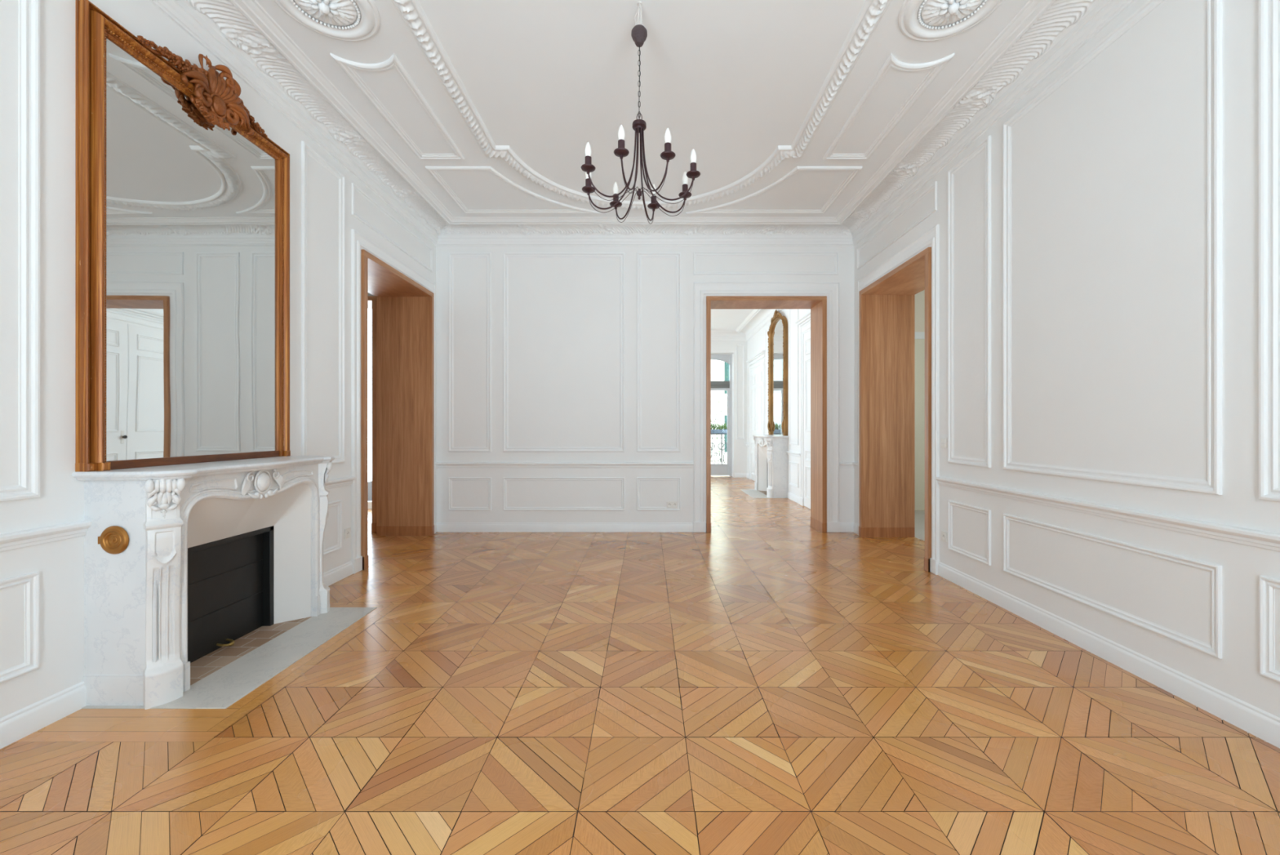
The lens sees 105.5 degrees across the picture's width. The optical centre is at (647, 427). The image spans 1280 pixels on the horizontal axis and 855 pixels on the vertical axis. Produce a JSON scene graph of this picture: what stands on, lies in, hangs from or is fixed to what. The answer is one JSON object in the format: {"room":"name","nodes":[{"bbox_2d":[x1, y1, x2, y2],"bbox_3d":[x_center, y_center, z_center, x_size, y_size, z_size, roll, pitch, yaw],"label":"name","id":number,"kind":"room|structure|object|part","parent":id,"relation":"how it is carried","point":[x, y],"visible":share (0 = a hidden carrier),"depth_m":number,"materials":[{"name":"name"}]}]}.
{"room":"historic interior","nodes":[
{"label":"historic interior","id":0,"kind":"room"},
{"bbox_2d":[0,0,437,718],"bbox_3d":[-2.689,-0.525,2.500,0.582,3.490,6.200,0,0,0],"label":"wall","id":1,"kind":"structure","parent":0,"point":[43,527],"depth_m":2.01,"materials":[{"name":"paint"}]},
{"bbox_3d":[-2.422,0.765,1.194,0.015,0.384,1.488,0,0,0],"label":"panel moulding","id":2,"kind":"part","parent":1,"relation":"part of","materials":[{"name":"white paint"}]},
{"bbox_3d":[-2.421,-0.881,1.194,0.019,2.321,1.488,0,0,0],"label":"panel moulding","id":3,"kind":"part","parent":1,"relation":"part of","materials":[{"name":"white paint"}]},
{"bbox_2d":[0,680,86,748],"bbox_3d":[-2.422,1.151,0.825,0.015,0.118,2.550,0,0,0],"label":"baseboard","id":4,"kind":"structure","parent":1,"relation":"attached to","point":[15,726],"depth_m":1.94,"materials":[{"name":"white paint"}]},
{"bbox_3d":[-2.414,0.434,0.825,0.032,0.066,2.550,0,0,0],"label":"chair rail","id":5,"kind":"part","parent":1,"relation":"part of","materials":[{"name":"white paint"}]},
{"bbox_3d":[-2.421,-0.867,3.654,0.019,2.291,0.472,0,0,0],"label":"panel moulding","id":6,"kind":"part","parent":1,"relation":"part of","materials":[{"name":"white paint"}]},
{"bbox_3d":[-2.422,0.765,3.627,0.015,0.384,0.455,0,0,0],"label":"panel moulding","id":7,"kind":"part","parent":1,"relation":"part of","materials":[{"name":"white paint"}]},
{"bbox_2d":[323,560,352,586],"bbox_3d":[-2.422,1.151,3.603,0.015,0.118,0.785,0,0,0],"label":"baseboard","id":8,"kind":"structure","parent":1,"relation":"attached to","point":[336,574],"depth_m":3.80,"materials":[{"name":"white paint"}]},
{"bbox_3d":[-2.414,0.434,3.603,0.032,0.066,0.785,0,0,0],"label":"chair rail","id":9,"kind":"part","parent":1,"relation":"part of","materials":[{"name":"white paint"}]},
{"bbox_2d":[344,527,351,538],"bbox_3d":[-2.425,0.856,3.938,0.011,0.080,0.070,0,0,0],"label":"wall socket","id":10,"kind":"object","parent":1,"relation":"attached to","point":[348,531],"visible":1,"depth_m":3.93,"materials":[{"name":"white plastic"}]},
{"bbox_2d":[346,529,350,536],"bbox_3d":[-2.420,0.856,3.938,0.002,0.052,0.052,0,0,0],"label":"outlet","id":11,"kind":"object","parent":10,"relation":"attached to","point":[348,531],"depth_m":3.94,"materials":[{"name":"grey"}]},
{"bbox_3d":[-2.422,-1.881,4.740,0.015,0.262,1.480,0,0,0],"label":"panel moulding","id":12,"kind":"part","parent":1,"relation":"part of","materials":[{"name":"white paint"}]},
{"bbox_2d":[351,228,435,573],"bbox_3d":[-2.691,-0.215,4.756,0.619,2.830,1.528,0,0,0],"label":"door","id":13,"kind":"structure","parent":1,"relation":"in","point":[405,298],"depth_m":5.39,"materials":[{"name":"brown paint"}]},
{"bbox_2d":[368,500,372,508],"bbox_3d":[-4.325,-0.525,5.000,3.550,3.490,4.600,0,0,0],"label":"wall","id":14,"kind":"structure","parent":0,"point":[370,502],"depth_m":7.20,"materials":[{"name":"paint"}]},
{"bbox_2d":[0,475,1279,854],"bbox_3d":[-0.800,1.350,5.725,10.800,0.300,12.950,0,0,0],"label":"floor","id":15,"kind":"structure","parent":0,"point":[766,681],"depth_m":1.92,"materials":[{"name":"brown wood"}]},
{"bbox_2d":[71,455,377,709],"bbox_3d":[-2.118,0.699,2.655,0.635,1.022,1.200,0,0,0],"label":"marble fireplace","id":16,"kind":"object","parent":15,"relation":"on","point":[179,613],"visible":1,"depth_m":2.36,"materials":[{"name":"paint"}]},
{"bbox_2d":[75,0,290,471],"bbox_3d":[-2.373,-0.909,2.655,0.114,2.195,1.176,0,0,0],"label":"wall mirror","id":17,"kind":"object","parent":16,"relation":"on","point":[182,198],"visible":0.99,"depth_m":2.44,"materials":[{"name":"brown wood"}]},
{"bbox_3d":[-2.407,0.169,2.655,0.046,0.038,0.998,0,0,0],"label":"rail","id":18,"kind":"part","parent":17,"relation":"part of","materials":[{"name":"brown wood"}]},
{"bbox_2d":[71,455,334,480],"bbox_3d":[-2.227,0.208,2.655,0.416,0.040,1.200,0,0,0],"label":"mantel shelf","id":19,"kind":"object","parent":16,"relation":"attached to","point":[203,470],"depth_m":2.34,"materials":[{"name":"white stone"}]},
{"bbox_3d":[-2.107,0.289,2.373,0.007,0.068,0.266,0,0,0],"label":"frieze moulding","id":20,"kind":"part","parent":16,"relation":"part of","materials":[{"name":"white stone"}]},
{"bbox_2d":[187,533,262,662],"bbox_3d":[-2.326,0.906,2.655,0.018,0.579,0.580,0,0,0],"label":"shutter","id":21,"kind":"object","parent":16,"relation":"hanging from","point":[225,580],"depth_m":2.66,"materials":[{"name":"black metal"}]},
{"bbox_3d":[-2.291,1.177,2.655,0.063,0.026,0.072,0,0,0],"label":"brass handle","id":22,"kind":"part","parent":16,"relation":"part of","materials":[{"name":"brown metal"}]},
{"bbox_3d":[-2.300,0.898,2.655,0.050,0.603,0.620,0,0,0],"label":"shutter frame","id":23,"kind":"part","parent":16,"relation":"part of","materials":[{"name":"black metal"}]},
{"bbox_2d":[187,483,311,547],"bbox_3d":[-2.199,0.469,2.655,0.153,0.256,0.860,0,0,0],"label":"hood","id":24,"kind":"object","parent":16,"relation":"attached to","point":[212,521],"depth_m":2.67,"materials":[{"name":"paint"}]},
{"bbox_3d":[-2.116,0.749,2.655,0.048,0.901,0.944,0,0,0],"label":"arch moulding","id":25,"kind":"part","parent":16,"relation":"part of","materials":[{"name":"white stone"}]},
{"bbox_3d":[-2.107,0.291,2.935,0.007,0.073,0.270,0,0,0],"label":"frieze moulding","id":26,"kind":"part","parent":16,"relation":"part of","materials":[{"name":"white stone"}]},
{"bbox_2d":[740,435,788,497],"bbox_3d":[2.102,0.676,8.845,0.606,1.068,1.182,0,0,0],"label":"marble fireplace","id":27,"kind":"object","parent":15,"relation":"on","point":[771,455],"visible":1,"depth_m":8.30,"materials":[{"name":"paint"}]},
{"bbox_3d":[2.100,0.729,8.845,0.046,0.942,0.930,0,0,0],"label":"arch moulding","id":28,"kind":"part","parent":27,"relation":"part of","materials":[{"name":"white stone"}]},
{"bbox_2d":[758,443,767,457],"bbox_3d":[2.179,0.436,8.845,0.146,0.268,0.847,0,0,0],"label":"hood","id":29,"kind":"object","parent":27,"relation":"attached to","point":[762,447],"depth_m":9.17,"materials":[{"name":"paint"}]},
{"bbox_2d":[752,435,788,438],"bbox_3d":[2.206,0.163,8.845,0.397,0.042,1.182,0,0,0],"label":"mantel shelf","id":30,"kind":"object","parent":27,"relation":"attached to","point":[754,436],"depth_m":8.34,"materials":[{"name":"white stone"}]},
{"bbox_2d":[256,0,1029,329],"bbox_3d":[-0.750,-2.337,5.585,10.900,0.265,13.070,0,0,0],"label":"ceiling","id":31,"kind":"structure","parent":0,"point":[785,108],"depth_m":3.24,"materials":[{"name":"paint"}]},
{"bbox_3d":[-1.730,-2.260,3.525,0.386,0.020,1.151,0,0,0],"label":"panel moulding","id":32,"kind":"part","parent":31,"relation":"part of","materials":[{"name":"white paint"}]},
{"bbox_3d":[-1.199,-2.260,4.680,1.463,0.020,0.900,0,0,0],"label":"panel moulding","id":33,"kind":"part","parent":31,"relation":"part of","materials":[{"name":"white paint"}]},
{"bbox_2d":[581,1,700,223],"bbox_3d":[-0.043,-1.721,2.605,0.636,1.098,0.636,0,0,0],"label":"chandelier","id":34,"kind":"object","parent":31,"relation":"hanging from","point":[639,33],"visible":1,"depth_m":2.58,"materials":[{"name":"metal"}]},
{"bbox_3d":[-0.299,-1.405,2.463,0.034,0.079,0.034,0,0,0],"label":"candle bulb","id":35,"kind":"part","parent":34,"relation":"part of","materials":[{"name":"white glass"}]},
{"bbox_3d":[-0.325,-1.405,2.686,0.034,0.079,0.034,0,0,0],"label":"candle bulb","id":36,"kind":"part","parent":34,"relation":"part of","materials":[{"name":"white glass"}]},
{"bbox_3d":[-0.197,-1.390,2.646,0.287,0.400,0.020,0,0,17],"label":"arm","id":37,"kind":"part","parent":34,"relation":"part of","materials":[{"name":"metal"}]},
{"bbox_3d":[-0.181,-1.390,2.525,0.287,0.400,0.020,0,0,-28],"label":"arm","id":38,"kind":"part","parent":34,"relation":"part of","materials":[{"name":"metal"}]},
{"bbox_3d":[-0.185,-1.405,2.861,0.034,0.079,0.034,0,0,0],"label":"candle bulb","id":39,"kind":"part","parent":34,"relation":"part of","materials":[{"name":"white glass"}]},
{"bbox_3d":[-0.124,-1.405,2.323,0.034,0.079,0.034,0,0,0],"label":"candle bulb","id":40,"kind":"part","parent":34,"relation":"part of","materials":[{"name":"white glass"}]},
{"bbox_3d":[-0.118,-1.390,2.746,0.020,0.400,0.287,0,0,-30],"label":"arm","id":41,"kind":"part","parent":34,"relation":"part of","materials":[{"name":"metal"}]},
{"bbox_3d":[-0.090,-1.390,2.452,0.020,0.400,0.287,0,0,15],"label":"arm","id":42,"kind":"part","parent":34,"relation":"part of","materials":[{"name":"metal"}]},
{"bbox_3d":[-0.043,-1.845,2.605,0.011,0.410,0.011,0,0,45],"label":"chain","id":43,"kind":"part","parent":34,"relation":"part of","materials":[{"name":"grey metal"}]},
{"bbox_3d":[0.004,-1.390,2.758,0.020,0.400,0.287,0,0,15],"label":"arm","id":44,"kind":"part","parent":34,"relation":"part of","materials":[{"name":"metal"}]},
{"bbox_3d":[0.038,-1.405,2.887,0.034,0.079,0.034,0,0,0],"label":"candle bulb","id":45,"kind":"part","parent":34,"relation":"part of","materials":[{"name":"white glass"}]},
{"bbox_3d":[0.032,-1.390,2.464,0.020,0.400,0.287,0,0,-30],"label":"arm","id":46,"kind":"part","parent":34,"relation":"part of","materials":[{"name":"metal"}]},
{"bbox_3d":[0.095,-1.390,2.685,0.287,0.400,0.020,0,0,-28],"label":"arm","id":47,"kind":"part","parent":34,"relation":"part of","materials":[{"name":"metal"}]},
{"bbox_3d":[0.099,-1.405,2.349,0.034,0.079,0.034,0,0,0],"label":"candle bulb","id":48,"kind":"part","parent":34,"relation":"part of","materials":[{"name":"white glass"}]},
{"bbox_3d":[0.111,-1.390,2.564,0.287,0.400,0.020,0,0,17],"label":"arm","id":49,"kind":"part","parent":34,"relation":"part of","materials":[{"name":"metal"}]},
{"bbox_3d":[0.213,-1.405,2.747,0.034,0.079,0.034,0,0,0],"label":"candle bulb","id":50,"kind":"part","parent":34,"relation":"part of","materials":[{"name":"white glass"}]},
{"bbox_3d":[0.239,-1.405,2.524,0.034,0.079,0.034,0,0,0],"label":"candle bulb","id":51,"kind":"part","parent":34,"relation":"part of","materials":[{"name":"white glass"}]},
{"bbox_3d":[-0.030,-2.245,2.590,2.660,0.050,4.900,0,0,0],"label":"moulding","id":52,"kind":"part","parent":31,"relation":"part of","materials":[{"name":"white paint"}]},
{"bbox_3d":[1.139,-2.260,4.680,1.463,0.020,0.900,0,0,0],"label":"panel moulding","id":53,"kind":"part","parent":31,"relation":"part of","materials":[{"name":"white paint"}]},
{"bbox_3d":[1.669,-2.260,3.525,0.386,0.020,1.151,0,0,0],"label":"panel moulding","id":54,"kind":"part","parent":31,"relation":"part of","materials":[{"name":"white paint"}]},
{"bbox_2d":[435,246,853,522],"bbox_3d":[-1.530,-0.525,5.744,8.940,3.490,0.352,0,0,0],"label":"wall","id":55,"kind":"structure","parent":0,"point":[564,375],"depth_m":5.60,"materials":[{"name":"paint"}]},
{"bbox_2d":[368,292,376,532],"bbox_3d":[-3.796,-0.215,5.745,1.613,2.830,0.389,0,0,0],"label":"door","id":56,"kind":"structure","parent":55,"relation":"in","point":[371,298],"depth_m":5.56,"materials":[{"name":"white paint"}]},
{"bbox_3d":[-2.041,0.762,5.592,0.491,0.379,0.015,0,0,0],"label":"panel moulding","id":57,"kind":"part","parent":55,"relation":"part of","materials":[{"name":"white paint"}]},
{"bbox_3d":[-2.041,-0.865,5.590,0.491,2.287,0.019,0,0,0],"label":"panel moulding","id":58,"kind":"part","parent":55,"relation":"part of","materials":[{"name":"white paint"}]},
{"bbox_3d":[-0.959,0.762,5.592,1.396,0.379,0.015,0,0,0],"label":"panel moulding","id":59,"kind":"part","parent":55,"relation":"part of","materials":[{"name":"white paint"}]},
{"bbox_3d":[-0.959,-0.865,5.590,1.396,2.287,0.019,0,0,0],"label":"panel moulding","id":60,"kind":"part","parent":55,"relation":"part of","materials":[{"name":"white paint"}]},
{"bbox_2d":[436,522,693,532],"bbox_3d":[-0.950,1.151,5.593,2.959,0.118,0.015,0,0,0],"label":"baseboard","id":61,"kind":"structure","parent":55,"relation":"attached to","point":[441,526],"depth_m":5.59,"materials":[{"name":"white paint"}]},
{"bbox_3d":[-0.950,0.434,5.584,2.959,0.066,0.032,0,0,0],"label":"chair rail","id":62,"kind":"part","parent":55,"relation":"part of","materials":[{"name":"white paint"}]},
{"bbox_3d":[0.130,0.762,5.592,0.506,0.379,0.015,0,0,0],"label":"panel moulding","id":63,"kind":"part","parent":55,"relation":"part of","materials":[{"name":"white paint"}]},
{"bbox_3d":[0.130,-0.865,5.590,0.506,2.287,0.019,0,0,0],"label":"panel moulding","id":64,"kind":"part","parent":55,"relation":"part of","materials":[{"name":"white paint"}]},
{"bbox_2d":[666,501,677,507],"bbox_3d":[0.284,0.888,5.595,0.120,0.080,0.011,0,0,0],"label":"wall socket","id":65,"kind":"object","parent":55,"relation":"attached to","point":[669,504],"visible":1,"depth_m":5.59,"materials":[{"name":"white plastic"}]},
{"bbox_3d":[1.362,-1.885,5.592,1.665,0.260,0.015,0,0,0],"label":"panel moulding","id":66,"kind":"part","parent":55,"relation":"part of","materials":[{"name":"white paint"}]},
{"bbox_2d":[693,282,839,532],"bbox_3d":[1.364,-0.233,5.755,1.675,2.865,0.409,0,0,0],"label":"door frame","id":67,"kind":"structure","parent":55,"relation":"in","point":[822,299],"depth_m":5.58,"materials":[{"name":"white paint"}]},
{"bbox_3d":[2.291,0.434,5.584,0.178,0.066,0.032,0,0,0],"label":"chair rail","id":68,"kind":"part","parent":55,"relation":"part of","materials":[{"name":"white paint"}]},
{"bbox_2d":[840,522,853,532],"bbox_3d":[2.291,1.151,5.593,0.178,0.118,0.015,0,0,0],"label":"baseboard","id":69,"kind":"structure","parent":55,"relation":"attached to","point":[844,526],"depth_m":5.59,"materials":[{"name":"white paint"}]},
{"bbox_2d":[711,340,746,477],"bbox_3d":[0.085,-0.525,11.894,5.830,3.490,0.452,0,0,0],"label":"wall","id":70,"kind":"structure","parent":0,"point":[738,348],"depth_m":11.70,"materials":[{"name":"paint"}]},
{"bbox_2d":[711,354,732,475],"bbox_3d":[1.390,-0.300,11.975,1.380,3.000,0.110,0,0,0],"label":"window","id":71,"kind":"structure","parent":70,"relation":"in","point":[716,468],"depth_m":11.98,"materials":[{"name":"white paint"}]},
{"bbox_3d":[2.235,-0.861,11.692,0.190,2.279,0.015,0,0,0],"label":"panel moulding","id":72,"kind":"part","parent":70,"relation":"part of","materials":[{"name":"white paint"}]},
{"bbox_2d":[734,472,746,477],"bbox_3d":[2.250,1.151,11.693,0.300,0.118,0.015,0,0,0],"label":"baseboard","id":73,"kind":"structure","parent":70,"relation":"attached to","point":[736,474],"depth_m":11.68,"materials":[{"name":"white paint"}]},
{"bbox_3d":[1.450,1.325,12.435,3.300,0.250,0.630,0,0,0],"label":"balcony slab","id":74,"kind":"object","parent":70,"relation":"attached to","visible":0},
{"bbox_2d":[711,433,727,463],"bbox_3d":[1.497,0.675,12.553,2.934,1.050,0.045,0,0,0],"label":"balcony railing","id":75,"kind":"object","parent":74,"relation":"on","point":[721,442],"visible":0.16,"depth_m":12.54,"materials":[{"name":"grey metal"}]},
{"bbox_2d":[711,422,727,433],"bbox_3d":[1.711,0.010,12.662,0.999,0.280,0.199,0,0,0],"label":"planter box","id":76,"kind":"object","parent":75,"relation":"on","point":[718,429],"visible":0.54,"depth_m":12.59,"materials":[{"name":"silver metal"}]},
{"bbox_3d":[1.500,0.690,12.550,2.800,1.020,0.030,0,0,0],"label":"rail frame","id":77,"kind":"part","parent":75,"relation":"part of","materials":[{"name":"grey metal"}]},
{"bbox_2d":[915,289,924,331],"bbox_3d":[3.765,-0.525,5.150,1.670,3.490,4.100,0,0,0],"label":"wall","id":78,"kind":"structure","parent":0,"point":[920,296],"depth_m":7.06,"materials":[{"name":"beige paint"}]},
{"bbox_2d":[915,331,924,510],"bbox_3d":[3.800,-0.090,7.045,1.100,2.580,0.030,0,0,0],"label":"door","id":79,"kind":"structure","parent":78,"relation":"in","point":[919,335],"depth_m":7.04,"materials":[{"name":"beige paint"}]},
{"bbox_3d":[3.800,-0.090,7.045,1.100,2.580,0.030,0,0,0],"label":"casing","id":80,"kind":"part","parent":79,"relation":"part of","materials":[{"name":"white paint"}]},
{"bbox_2d":[746,0,1279,717],"bbox_3d":[2.629,-0.525,5.550,0.562,3.490,12.300,0,0,0],"label":"wall","id":81,"kind":"structure","parent":0,"point":[1109,246],"depth_m":2.42,"materials":[{"name":"paint"}]},
{"bbox_2d":[149,0,1135,246],"bbox_3d":[-0.025,-2.177,2.575,4.810,0.188,6.050,0,0,0],"label":"trim","id":82,"kind":"structure","parent":81,"relation":"attached to","point":[241,34],"depth_m":3.62,"materials":[{"name":"white paint"}]},
{"bbox_2d":[711,308,783,340],"bbox_3d":[-0.015,-2.177,8.810,4.830,0.188,5.780,0,0,0],"label":"trim","id":83,"kind":"structure","parent":81,"relation":"attached to","point":[757,318],"depth_m":10.81,"materials":[{"name":"white paint"}]},
{"bbox_3d":[-0.015,-2.250,8.810,4.340,0.040,5.290,0,0,0],"label":"moulding","id":84,"kind":"part","parent":83,"relation":"part of","materials":[{"name":"white paint"}]},
{"bbox_2d":[746,350,764,480],"bbox_3d":[2.357,-0.180,10.635,0.085,2.760,1.560,0,0,0],"label":"door","id":85,"kind":"structure","parent":81,"relation":"in","point":[757,371],"depth_m":10.73,"materials":[{"name":"white paint"}]},
{"bbox_3d":[2.380,-1.070,10.929,0.015,0.220,0.362,0,0,0],"label":"panel","id":86,"kind":"part","parent":85,"relation":"part of","materials":[{"name":"white paint"}]},
{"bbox_3d":[2.380,-0.410,10.929,0.015,0.940,0.362,0,0,0],"label":"panel","id":87,"kind":"part","parent":85,"relation":"part of","materials":[{"name":"white paint"}]},
{"bbox_3d":[2.380,0.420,10.929,0.015,0.160,0.362,0,0,0],"label":"panel","id":88,"kind":"part","parent":85,"relation":"part of","materials":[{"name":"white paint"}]},
{"bbox_3d":[2.380,0.820,10.929,0.015,0.480,0.362,0,0,0],"label":"panel","id":89,"kind":"part","parent":85,"relation":"part of","materials":[{"name":"white paint"}]},
{"bbox_3d":[2.380,-1.070,10.341,0.015,0.220,0.362,0,0,0],"label":"panel","id":90,"kind":"part","parent":85,"relation":"part of","materials":[{"name":"white paint"}]},
{"bbox_3d":[2.380,-0.410,10.341,0.015,0.940,0.362,0,0,0],"label":"panel","id":91,"kind":"part","parent":85,"relation":"part of","materials":[{"name":"white paint"}]},
{"bbox_3d":[2.392,-0.861,9.690,0.015,2.279,0.340,0,0,0],"label":"panel moulding","id":92,"kind":"part","parent":81,"relation":"part of","materials":[{"name":"white paint"}]},
{"bbox_2d":[767,309,787,435],"bbox_3d":[2.350,-1.000,8.845,0.100,2.281,1.090,0,0,0],"label":"arched mirror","id":93,"kind":"object","parent":81,"relation":"attached to","point":[777,424],"visible":1,"depth_m":8.82,"materials":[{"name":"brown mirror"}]},
{"bbox_2d":[771,319,782,435],"bbox_3d":[2.382,-0.905,8.845,0.012,2.089,0.906,0,0,0],"label":"mirror glass","id":94,"kind":"object","parent":93,"relation":"attached to","point":[777,325],"depth_m":8.90,"materials":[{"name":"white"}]},
{"bbox_2d":[786,491,799,503],"bbox_3d":[2.393,1.151,7.945,0.015,0.118,0.690,0,0,0],"label":"baseboard","id":95,"kind":"structure","parent":81,"relation":"attached to","point":[790,495],"depth_m":7.94,"materials":[{"name":"white paint"}]},
{"bbox_3d":[2.384,0.434,7.945,0.032,0.066,0.690,0,0,0],"label":"chair rail","id":96,"kind":"part","parent":81,"relation":"part of","materials":[{"name":"white paint"}]},
{"bbox_3d":[2.392,0.765,7.960,0.015,0.384,0.480,0,0,0],"label":"panel moulding","id":97,"kind":"part","parent":81,"relation":"part of","materials":[{"name":"white paint"}]},
{"bbox_3d":[2.392,-0.861,7.960,0.015,2.279,0.480,0,0,0],"label":"panel moulding","id":98,"kind":"part","parent":81,"relation":"part of","materials":[{"name":"white paint"}]},
{"bbox_2d":[795,311,810,508],"bbox_3d":[2.357,-0.230,6.730,0.085,2.860,1.790,0,0,0],"label":"door","id":99,"kind":"structure","parent":81,"relation":"in","point":[805,499],"depth_m":7.31,"materials":[{"name":"white paint"}]},
{"bbox_3d":[2.384,-0.175,6.729,0.032,2.750,1.643,0,0,0],"label":"casing","id":100,"kind":"part","parent":99,"relation":"part of","materials":[{"name":"white paint"}]},
{"bbox_3d":[2.380,-1.200,7.082,0.015,0.220,0.477,0,0,0],"label":"panel","id":101,"kind":"part","parent":99,"relation":"part of","materials":[{"name":"white paint"}]},
{"bbox_3d":[2.380,-0.475,7.082,0.015,1.070,0.477,0,0,0],"label":"panel","id":102,"kind":"part","parent":99,"relation":"part of","materials":[{"name":"white paint"}]},
{"bbox_3d":[2.380,0.420,7.082,0.015,0.160,0.477,0,0,0],"label":"panel","id":103,"kind":"part","parent":99,"relation":"part of","materials":[{"name":"white paint"}]},
{"bbox_3d":[2.380,0.820,7.082,0.015,0.480,0.477,0,0,0],"label":"panel","id":104,"kind":"part","parent":99,"relation":"part of","materials":[{"name":"white paint"}]},
{"bbox_2d":[853,522,857,533],"bbox_3d":[2.373,1.151,5.525,0.015,0.118,0.150,0,0,0],"label":"baseboard","id":105,"kind":"structure","parent":81,"relation":"attached to","point":[855,526],"depth_m":5.54,"materials":[{"name":"white paint"}]},
{"bbox_3d":[2.364,0.434,5.525,0.032,0.066,0.150,0,0,0],"label":"chair rail","id":106,"kind":"part","parent":81,"relation":"part of","materials":[{"name":"white paint"}]},
{"bbox_3d":[2.372,-1.903,4.750,0.015,0.237,1.500,0,0,0],"label":"panel moulding","id":107,"kind":"part","parent":81,"relation":"part of","materials":[{"name":"white paint"}]},
{"bbox_2d":[857,224,939,574],"bbox_3d":[2.626,-0.228,4.707,0.589,2.855,1.486,0,0,0],"label":"door","id":108,"kind":"structure","parent":81,"relation":"in","point":[886,293],"depth_m":5.32,"materials":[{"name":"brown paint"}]},
{"bbox_2d":[941,437,947,448],"bbox_3d":[2.373,0.125,3.895,0.014,0.080,0.072,0,0,0],"label":"light switch","id":109,"kind":"object","parent":81,"relation":"attached to","point":[944,441],"visible":1,"depth_m":3.88,"materials":[{"name":"white plastic"}]},
{"bbox_2d":[941,530,947,542],"bbox_3d":[2.374,0.872,3.893,0.011,0.080,0.070,0,0,0],"label":"wall socket","id":110,"kind":"object","parent":81,"relation":"attached to","point":[944,534],"visible":1,"depth_m":3.88,"materials":[{"name":"white plastic"}]},
{"bbox_2d":[942,533,945,539],"bbox_3d":[2.370,0.872,3.893,0.002,0.052,0.052,0,0,0],"label":"outlet","id":111,"kind":"object","parent":110,"relation":"attached to","point":[943,534],"depth_m":3.89,"materials":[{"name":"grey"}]},
{"bbox_3d":[2.372,0.765,3.603,0.015,0.384,0.465,0,0,0],"label":"panel moulding","id":112,"kind":"part","parent":81,"relation":"part of","materials":[{"name":"white paint"}]},
{"bbox_3d":[2.370,-0.872,3.603,0.019,2.301,0.465,0,0,0],"label":"panel moulding","id":113,"kind":"part","parent":81,"relation":"part of","materials":[{"name":"white paint"}]},
{"bbox_3d":[2.364,0.434,1.758,0.032,0.066,4.417,0,0,0],"label":"chair rail","id":114,"kind":"part","parent":81,"relation":"part of","materials":[{"name":"white paint"}]},
{"bbox_2d":[937,561,1279,747],"bbox_3d":[2.373,1.151,1.758,0.015,0.118,4.417,0,0,0],"label":"baseboard","id":115,"kind":"structure","parent":81,"relation":"attached to","point":[1254,720],"depth_m":2.34,"materials":[{"name":"white paint"}]},
{"bbox_3d":[2.370,-0.872,2.627,0.019,2.301,1.225,0,0,0],"label":"panel moulding","id":116,"kind":"part","parent":81,"relation":"part of","materials":[{"name":"white paint"}]},
{"bbox_3d":[2.372,0.765,2.627,0.015,0.384,1.225,0,0,0],"label":"panel moulding","id":117,"kind":"part","parent":81,"relation":"part of","materials":[{"name":"white paint"}]},
{"bbox_3d":[2.372,0.765,1.117,0.015,0.384,1.535,0,0,0],"label":"panel moulding","id":118,"kind":"part","parent":81,"relation":"part of","materials":[{"name":"white paint"}]},
{"bbox_3d":[2.370,-0.872,1.117,0.019,2.301,1.535,0,0,0],"label":"panel moulding","id":119,"kind":"part","parent":81,"relation":"part of","materials":[{"name":"white paint"}]},
{"label":"outside","id":120,"kind":"structure","parent":0,"visible":0},
{"bbox_2d":[711,359,728,463],"bbox_3d":[2.000,2.700,33.900,28.000,21.000,8.200,0,0,0],"label":"building","id":121,"kind":"structure","parent":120,"point":[718,367],"depth_m":30.00,"materials":[{"name":"stone"}]},
{"bbox_2d":[724,415,727,452],"bbox_3d":[4.915,0.385,29.935,0.330,2.270,0.070,0,0,0],"label":"shutter","id":122,"kind":"object","parent":121,"relation":"hanging from","point":[726,416],"depth_m":29.90,"materials":[{"name":"teal"}]},
{"bbox_2d":[724,361,728,393],"bbox_3d":[4.915,-3.215,29.935,0.330,2.270,0.070,0,0,0],"label":"shutter","id":123,"kind":"object","parent":121,"relation":"hanging from","point":[726,365],"depth_m":29.90,"materials":[{"name":"teal"}]},
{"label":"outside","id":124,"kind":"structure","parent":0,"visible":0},
{"bbox_2d":[711,374,727,457],"bbox_3d":[3.364,1.334,22.702,7.981,8.161,4.953,0,0,-26],"label":"bare tree","id":125,"kind":"object","parent":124,"point":[717,414],"visible":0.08,"depth_m":21.90,"materials":[{"name":"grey plant"}]},
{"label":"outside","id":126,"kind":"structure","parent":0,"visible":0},
{"bbox_2d":[711,395,727,463],"bbox_3d":[4.239,1.431,19.114,7.612,7.948,4.616,0,0,-26],"label":"bare tree","id":127,"kind":"object","parent":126,"point":[717,435],"visible":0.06,"depth_m":18.41,"materials":[{"name":"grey plant"}]}
]}

